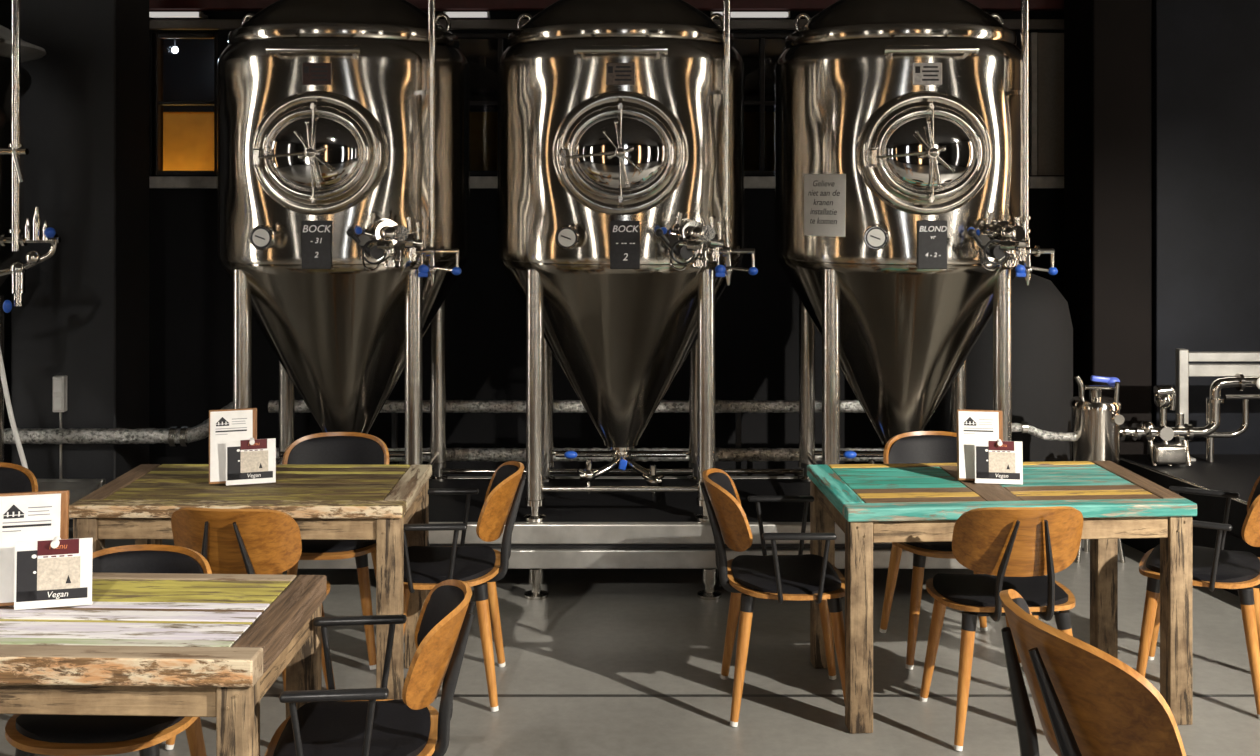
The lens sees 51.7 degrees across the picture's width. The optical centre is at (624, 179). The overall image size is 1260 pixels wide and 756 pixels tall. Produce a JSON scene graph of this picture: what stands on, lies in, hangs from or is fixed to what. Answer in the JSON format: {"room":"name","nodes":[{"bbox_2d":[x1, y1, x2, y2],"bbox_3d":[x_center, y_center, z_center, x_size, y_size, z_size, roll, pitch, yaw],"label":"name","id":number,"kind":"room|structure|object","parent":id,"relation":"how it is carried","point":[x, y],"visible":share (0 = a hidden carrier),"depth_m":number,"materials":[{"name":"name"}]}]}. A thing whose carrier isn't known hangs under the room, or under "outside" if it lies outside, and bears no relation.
{"room":"brewery restaurant","nodes":[
{"label":"brewery restaurant","id":0,"kind":"room"},
{"bbox_2d":[11,0,148,526],"bbox_3d":[-3.070,-0.050,7.360,0.570,3.900,0.520,0,0,0],"label":"pillar","id":1,"kind":"structure","parent":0,"point":[83,316],"depth_m":7.10,"materials":[{"name":"black paint"}]},
{"bbox_2d":[53,375,66,478],"bbox_3d":[-3.075,1.445,7.072,0.065,0.758,0.054,0,0,0],"label":"switch box","id":2,"kind":"object","parent":1,"relation":"attached to","point":[59,381],"visible":0.95,"depth_m":7.05,"materials":[{"name":"white plastic"}]},
{"bbox_2d":[4,402,232,445],"bbox_3d":[-3.272,1.332,7.098,2.260,0.193,0.345,0,0,0],"label":"insulated pipe","id":3,"kind":"object","parent":1,"relation":"attached to","point":[174,435],"visible":0.89,"depth_m":6.95,"materials":[{"name":"metal"}]},
{"bbox_2d":[172,39,177,52],"bbox_3d":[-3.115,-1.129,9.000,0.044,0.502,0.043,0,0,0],"label":"light bulb","id":4,"kind":"object","parent":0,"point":[174,49],"visible":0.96,"depth_m":8.99,"materials":[{"name":"white"}]},
{"bbox_2d":[163,112,774,170],"bbox_3d":[0.000,-0.500,9.050,9.000,2.400,1.200,0,0,0],"label":"wall","id":5,"kind":"structure","parent":0,"point":[188,137],"depth_m":9.55,"materials":[{"name":"paint"}]},
{"bbox_2d":[163,39,784,111],"bbox_3d":[0.000,-1.100,9.580,9.000,1.200,0.100,0,0,0],"label":"window","id":6,"kind":"structure","parent":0,"point":[188,73],"depth_m":9.53,"materials":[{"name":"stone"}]},
{"bbox_2d":[0,0,1063,475],"bbox_3d":[0.100,-0.050,8.400,12.600,3.900,0.200,0,0,0],"label":"wall","id":7,"kind":"structure","parent":0,"point":[191,293],"depth_m":8.30,"materials":[{"name":"black paint"}]},
{"bbox_2d":[149,11,207,18],"bbox_3d":[-2.820,-1.035,8.205,0.344,0.036,0.180,0,0,0],"label":"strip","id":8,"kind":"object","parent":7,"relation":"attached to","point":[156,15],"visible":0.83,"depth_m":8.12,"materials":[{"name":"white"}]},
{"bbox_2d":[149,33,217,187],"bbox_3d":[-2.810,-0.444,8.300,0.460,0.992,0.160,0,0,0],"label":"window","id":9,"kind":"structure","parent":7,"relation":"in","point":[154,181],"depth_m":8.32,"materials":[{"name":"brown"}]},
{"bbox_2d":[444,11,489,18],"bbox_3d":[-0.990,-1.035,8.205,0.284,0.036,0.180,0,0,0],"label":"strip","id":10,"kind":"object","parent":7,"relation":"attached to","point":[452,15],"visible":0.77,"depth_m":8.12,"materials":[{"name":"white"}]},
{"bbox_2d":[452,33,509,187],"bbox_3d":[-0.800,-0.444,8.300,0.760,0.992,0.160,0,0,0],"label":"window","id":11,"kind":"structure","parent":7,"relation":"in","point":[475,181],"depth_m":8.32,"materials":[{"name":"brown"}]},
{"bbox_2d":[149,19,1063,29],"bbox_3d":[-0.200,-0.985,8.240,6.000,0.060,0.080,0,0,0],"label":"trim","id":12,"kind":"structure","parent":7,"relation":"attached to","point":[154,24],"depth_m":8.20,"materials":[{"name":"black metal"}]},
{"bbox_2d":[711,11,789,18],"bbox_3d":[0.785,-1.035,8.205,0.494,0.036,0.180,0,0,0],"label":"strip","id":13,"kind":"object","parent":7,"relation":"attached to","point":[733,15],"visible":0.71,"depth_m":8.12,"materials":[{"name":"white"}]},
{"bbox_2d":[731,33,792,187],"bbox_3d":[0.880,-0.444,8.300,0.760,0.992,0.160,0,0,0],"label":"window","id":14,"kind":"structure","parent":7,"relation":"in","point":[750,181],"depth_m":8.32,"materials":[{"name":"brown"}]},
{"bbox_2d":[1029,33,1063,187],"bbox_3d":[2.760,-0.449,8.300,0.400,1.002,0.160,0,0,0],"label":"window","id":15,"kind":"structure","parent":7,"relation":"in","point":[1046,50],"depth_m":8.31,"materials":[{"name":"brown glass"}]},
{"bbox_2d":[0,527,1259,755],"bbox_3d":[0.100,1.950,1.900,12.600,0.100,13.200,0,0,0],"label":"floor","id":16,"kind":"structure","parent":0,"point":[612,662],"depth_m":4.96,"materials":[{"name":"concrete"}]},
{"bbox_2d":[0,462,37,492],"bbox_3d":[-2.375,1.487,4.702,0.490,0.828,0.530,0,0,-20],"label":"chair","id":17,"kind":"object","parent":16,"relation":"on","point":[14,478],"visible":0.23,"depth_m":4.91,"materials":[{"name":"black fabric"}]},
{"bbox_2d":[36,479,105,518],"bbox_3d":[-3.485,1.732,6.360,1.530,0.334,0.970,0,0,0],"label":"platform","id":18,"kind":"object","parent":16,"relation":"on","point":[78,489],"visible":0.04,"depth_m":6.67,"materials":[{"name":"metal"}]},
{"bbox_2d":[0,0,60,462],"bbox_3d":[-3.532,0.132,6.413,1.637,2.864,1.435,0,0,-13],"label":"tank","id":19,"kind":"object","parent":18,"relation":"on","point":[14,51],"visible":0.99,"depth_m":5.96,"materials":[{"name":"metal"}]},
{"bbox_2d":[0,347,27,468],"bbox_3d":[-2.855,1.213,5.905,0.464,1.336,0.051,0,0,27],"label":"hose","id":20,"kind":"object","parent":19,"relation":"hanging from","point":[2,369],"visible":0.55,"depth_m":5.84,"materials":[{"name":"plastic"}]},
{"bbox_2d":[5,544,211,755],"bbox_3d":[-1.400,1.487,3.584,0.490,0.828,0.530,0,0,0],"label":"chair","id":21,"kind":"object","parent":16,"relation":"on","point":[30,734],"visible":0.25,"depth_m":3.41,"materials":[{"name":"brown wood"}]},
{"bbox_2d":[16,714,183,742],"bbox_3d":[-1.400,1.433,3.540,0.444,0.035,0.388,0,0,0],"label":"seat cushion","id":22,"kind":"object","parent":21,"relation":"on","point":[30,728],"depth_m":3.38,"materials":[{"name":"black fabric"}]},
{"bbox_2d":[0,573,325,755],"bbox_3d":[-1.460,1.512,3.400,1.198,0.775,0.658,0,0,2],"label":"dining table","id":23,"kind":"object","parent":16,"relation":"on","point":[147,644],"visible":0.98,"depth_m":3.17,"materials":[{"name":"brown wood"}]},
{"bbox_2d":[0,490,92,609],"bbox_3d":[-1.547,0.979,3.465,0.256,0.290,0.130,0,0,-13],"label":"menu stand","id":24,"kind":"object","parent":23,"relation":"on","point":[40,567],"visible":1,"depth_m":3.43,"materials":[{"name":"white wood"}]},
{"bbox_2d":[69,464,431,699],"bbox_3d":[-1.345,1.512,4.820,1.158,0.775,0.658,0,0,0],"label":"dining table","id":25,"kind":"object","parent":16,"relation":"on","point":[326,501],"visible":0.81,"depth_m":4.56,"materials":[{"name":"brown wood"}]},
{"bbox_2d":[209,408,275,485],"bbox_3d":[-1.426,0.989,4.844,0.238,0.270,0.120,0,0,-17],"label":"menu stand","id":26,"kind":"object","parent":25,"relation":"on","point":[236,455],"visible":1,"depth_m":4.81,"materials":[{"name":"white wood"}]},
{"bbox_2d":[165,507,335,749],"bbox_3d":[-1.294,1.487,4.486,0.490,0.828,0.530,0,0,5],"label":"chair","id":27,"kind":"object","parent":16,"relation":"on","point":[232,541],"visible":0.39,"depth_m":4.29,"materials":[{"name":"brown wood"}]},
{"bbox_2d":[275,432,388,669],"bbox_3d":[-1.202,1.487,5.294,0.490,0.828,0.530,0,0,-2],"label":"chair","id":28,"kind":"object","parent":16,"relation":"on","point":[356,448],"visible":0.44,"depth_m":5.43,"materials":[{"name":"black fabric"}]},
{"bbox_2d":[301,540,375,552],"bbox_3d":[-1.200,1.433,5.250,0.444,0.035,0.388,0,0,-2],"label":"seat cushion","id":29,"kind":"object","parent":28,"relation":"on","point":[308,546],"depth_m":5.08,"materials":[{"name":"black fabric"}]},
{"bbox_2d":[264,579,474,755],"bbox_3d":[-0.656,1.487,3.364,0.530,0.828,0.564,0,0,-5],"label":"armchair","id":30,"kind":"object","parent":16,"relation":"on","point":[335,722],"visible":1,"depth_m":3.32,"materials":[{"name":"brown wood"}]},
{"bbox_2d":[273,699,430,755],"bbox_3d":[-0.700,1.433,3.360,0.388,0.035,0.444,0,0,-5],"label":"seat cushion","id":31,"kind":"object","parent":30,"relation":"on","point":[328,728],"depth_m":3.37,"materials":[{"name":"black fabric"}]},
{"bbox_2d":[404,461,525,711],"bbox_3d":[-0.636,1.487,4.862,0.530,0.828,0.564,0,0,-2],"label":"armchair","id":32,"kind":"object","parent":16,"relation":"on","point":[480,567],"visible":0.89,"depth_m":4.76,"materials":[{"name":"black wood"}]},
{"bbox_2d":[404,546,495,583],"bbox_3d":[-0.680,1.433,4.860,0.388,0.035,0.444,0,0,-2],"label":"seat cushion","id":33,"kind":"object","parent":32,"relation":"on","point":[428,564],"depth_m":4.82,"materials":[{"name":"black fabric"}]},
{"bbox_2d":[276,448,883,475],"bbox_3d":[-0.130,1.699,7.289,3.743,0.400,0.096,0,0,0],"label":"insulated pipe","id":34,"kind":"object","parent":16,"relation":"on","point":[749,455],"visible":0.42,"depth_m":7.25,"materials":[{"name":"metal"}]},
{"bbox_2d":[268,400,934,475],"bbox_3d":[-0.130,1.568,7.330,3.743,0.661,0.094,0,0,0],"label":"insulated pipe","id":35,"kind":"object","parent":16,"relation":"on","point":[394,407],"visible":0.37,"depth_m":7.29,"materials":[{"name":"metal"}]},
{"bbox_2d":[432,469,802,475],"bbox_3d":[-0.100,1.748,7.192,3.600,0.303,0.090,0,0,0],"label":"pipe","id":36,"kind":"object","parent":16,"relation":"on","point":[796,472],"visible":0.15,"depth_m":7.17,"materials":[{"name":"silver metal"}]},
{"bbox_2d":[298,476,967,599],"bbox_3d":[-0.010,1.732,6.390,4.040,0.334,1.030,0,0,0],"label":"platform","id":37,"kind":"object","parent":16,"relation":"on","point":[580,530],"visible":0.42,"depth_m":5.93,"materials":[{"name":"metal"}]},
{"bbox_2d":[217,0,469,481],"bbox_3d":[-1.367,0.132,6.312,1.210,2.864,1.366,0,0,-3],"label":"tank","id":38,"kind":"object","parent":37,"relation":"on","point":[354,115],"visible":0.94,"depth_m":5.93,"materials":[{"name":"metal"}]},
{"bbox_2d":[302,221,330,268],"bbox_3d":[-1.369,0.288,5.772,0.134,0.215,0.012,0,0,0],"label":"chalkboard","id":39,"kind":"object","parent":38,"relation":"attached to","point":[316,235],"visible":1,"depth_m":5.77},
{"bbox_2d":[497,0,757,521],"bbox_3d":[-0.017,0.132,6.312,1.210,2.864,1.366,0,0,-3],"label":"tank","id":40,"kind":"object","parent":37,"relation":"on","point":[608,110],"visible":0.99,"depth_m":5.93,"materials":[{"name":"metal"}]},
{"bbox_2d":[610,221,639,268],"bbox_3d":[0.000,0.288,5.772,0.132,0.215,0.012,0,0,0],"label":"chalkboard","id":41,"kind":"object","parent":40,"relation":"attached to","point":[624,235],"visible":1,"depth_m":5.77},
{"bbox_2d":[775,0,1057,481],"bbox_3d":[1.348,0.132,6.312,1.210,2.864,1.366,0,0,-3],"label":"tank","id":42,"kind":"object","parent":37,"relation":"on","point":[922,106],"visible":0.91,"depth_m":5.93,"materials":[{"name":"metal"}]},
{"bbox_2d":[804,174,845,236],"bbox_3d":[0.914,0.115,5.963,0.024,0.284,0.248,0,0,-44],"label":"paper notice","id":43,"kind":"object","parent":42,"relation":"attached to","point":[824,194],"visible":1,"depth_m":5.96,"materials":[{"name":"grey paper"}]},
{"bbox_2d":[917,221,946,268],"bbox_3d":[1.365,0.288,5.772,0.132,0.215,0.012,0,0,0],"label":"chalkboard","id":44,"kind":"object","parent":42,"relation":"attached to","point":[931,235],"visible":1,"depth_m":5.77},
{"bbox_2d":[700,468,844,726],"bbox_3d":[0.541,1.487,4.740,0.530,0.828,0.564,0,0,0],"label":"armchair","id":45,"kind":"object","parent":16,"relation":"on","point":[775,576],"visible":1,"depth_m":4.63,"materials":[{"name":"black wood"}]},
{"bbox_2d":[731,554,840,593],"bbox_3d":[0.585,1.433,4.740,0.388,0.035,0.444,0,0,0],"label":"seat cushion","id":46,"kind":"object","parent":45,"relation":"on","point":[750,574],"depth_m":4.69,"materials":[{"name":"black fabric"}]},
{"bbox_2d":[879,431,1021,669],"bbox_3d":[1.308,1.487,5.314,0.490,0.828,0.530,0,0,-3],"label":"chair","id":47,"kind":"object","parent":16,"relation":"on","point":[917,446],"visible":0.26,"depth_m":5.43,"materials":[{"name":"black fabric"}]},
{"bbox_2d":[903,542,951,550],"bbox_3d":[1.310,1.433,5.270,0.444,0.035,0.388,0,0,-3],"label":"seat cushion","id":48,"kind":"object","parent":47,"relation":"on","point":[908,546],"depth_m":5.09,"materials":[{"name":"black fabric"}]},
{"bbox_2d":[919,506,1082,750],"bbox_3d":[1.317,1.487,4.506,0.490,0.828,0.530,0,0,-3],"label":"chair","id":49,"kind":"object","parent":16,"relation":"on","point":[1014,548],"visible":0.9,"depth_m":4.34,"materials":[{"name":"brown wood"}]},
{"bbox_2d":[933,573,1067,606],"bbox_3d":[1.315,1.433,4.550,0.444,0.035,0.388,0,0,-3],"label":"seat cushion","id":50,"kind":"object","parent":49,"relation":"on","point":[951,590],"depth_m":4.53,"materials":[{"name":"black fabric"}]},
{"bbox_2d":[930,273,1072,461],"bbox_3d":[2.180,1.204,7.550,0.800,1.389,0.800,0,0,0],"label":"barrel","id":51,"kind":"object","parent":16,"relation":"on","point":[1042,328],"visible":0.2,"depth_m":7.20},
{"bbox_2d":[807,461,1196,733],"bbox_3d":[1.355,1.512,4.830,1.233,0.775,0.698,0,0,-4],"label":"dining table","id":52,"kind":"object","parent":16,"relation":"on","point":[907,502],"visible":0.92,"depth_m":4.54,"materials":[{"name":"teal wood"}]},
{"bbox_2d":[956,409,1022,484],"bbox_3d":[1.360,0.993,4.860,0.230,0.261,0.116,0,0,8],"label":"menu stand","id":53,"kind":"object","parent":52,"relation":"on","point":[983,456],"visible":1,"depth_m":4.84,"materials":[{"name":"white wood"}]},
{"bbox_2d":[999,589,1185,755],"bbox_3d":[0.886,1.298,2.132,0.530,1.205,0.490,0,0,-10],"label":"chair","id":54,"kind":"object","parent":16,"relation":"on","point":[1088,701],"visible":1,"depth_m":2.00,"materials":[{"name":"brown wood"}]},
{"bbox_2d":[1070,374,1124,562],"bbox_3d":[2.360,1.437,6.530,0.248,0.928,0.264,0,0,0],"label":"steel canister","id":55,"kind":"object","parent":16,"relation":"on","point":[1096,419],"visible":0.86,"depth_m":6.43,"materials":[{"name":"silver metal"}]},
{"bbox_2d":[1012,422,1075,440],"bbox_3d":[1.975,1.253,6.458,0.553,0.107,0.076,0,0,-5],"label":"flexible hose","id":56,"kind":"object","parent":55,"relation":"attached to","point":[1022,427],"visible":0.71,"depth_m":6.44,"materials":[{"name":"metal"}]},
{"bbox_2d":[1120,454,1259,596],"bbox_3d":[4.335,1.677,5.910,3.531,0.446,2.023,0,0,0],"label":"plinth","id":57,"kind":"object","parent":16,"relation":"on","point":[1238,473],"visible":0.22,"depth_m":6.36,"materials":[{"name":"paint"}]},
{"bbox_2d":[1120,373,1259,465],"bbox_3d":[3.018,1.225,6.672,0.984,0.469,0.157,0,0,0],"label":"pump","id":58,"kind":"object","parent":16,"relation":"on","point":[1167,453],"visible":1,"depth_m":6.64,"materials":[{"name":"metal"}]},
{"bbox_2d":[1136,476,1259,718],"bbox_3d":[2.204,1.487,4.849,0.530,0.828,0.564,0,0,28],"label":"armchair","id":59,"kind":"object","parent":16,"relation":"on","point":[1217,567],"visible":0.75,"depth_m":4.77,"materials":[{"name":"black wood"}]},
{"bbox_2d":[1146,544,1259,582],"bbox_3d":[2.165,1.433,4.870,0.388,0.035,0.444,0,0,28],"label":"seat cushion","id":60,"kind":"object","parent":59,"relation":"on","point":[1233,566],"depth_m":4.80,"materials":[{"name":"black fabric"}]},
{"bbox_2d":[1176,348,1259,460],"bbox_3d":[3.731,1.172,6.800,1.735,0.576,0.100,0,0,0],"label":"steel rail","id":61,"kind":"object","parent":16,"relation":"on","point":[1184,369],"visible":0.7,"depth_m":6.78,"materials":[{"name":"silver metal"}]},
{"bbox_2d":[1064,0,1151,453],"bbox_3d":[2.860,-0.050,7.720,0.340,3.900,0.500,0,0,0],"label":"pillar","id":62,"kind":"structure","parent":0,"point":[1108,43],"depth_m":7.47,"materials":[{"name":"black paint"}]},
{"bbox_2d":[1152,0,1259,453],"bbox_3d":[4.600,-0.050,7.660,3.100,3.900,0.400,0,0,0],"label":"wall","id":63,"kind":"structure","parent":0,"point":[1206,53],"depth_m":7.46,"materials":[{"name":"black paint"}]},
{"bbox_3d":[-0.200,-1.240,8.200,6.200,0.140,0.140,0,0,0],"label":"lintel","id":64,"kind":"object","parent":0,"visible":0},
{"bbox_2d":[149,0,1063,10],"bbox_3d":[-0.200,-1.110,8.160,6.200,0.085,0.120,0,0,0],"label":"ceiling beam","id":65,"kind":"structure","parent":64,"relation":"attached to","point":[154,5],"depth_m":8.10,"materials":[{"name":"red paint"}]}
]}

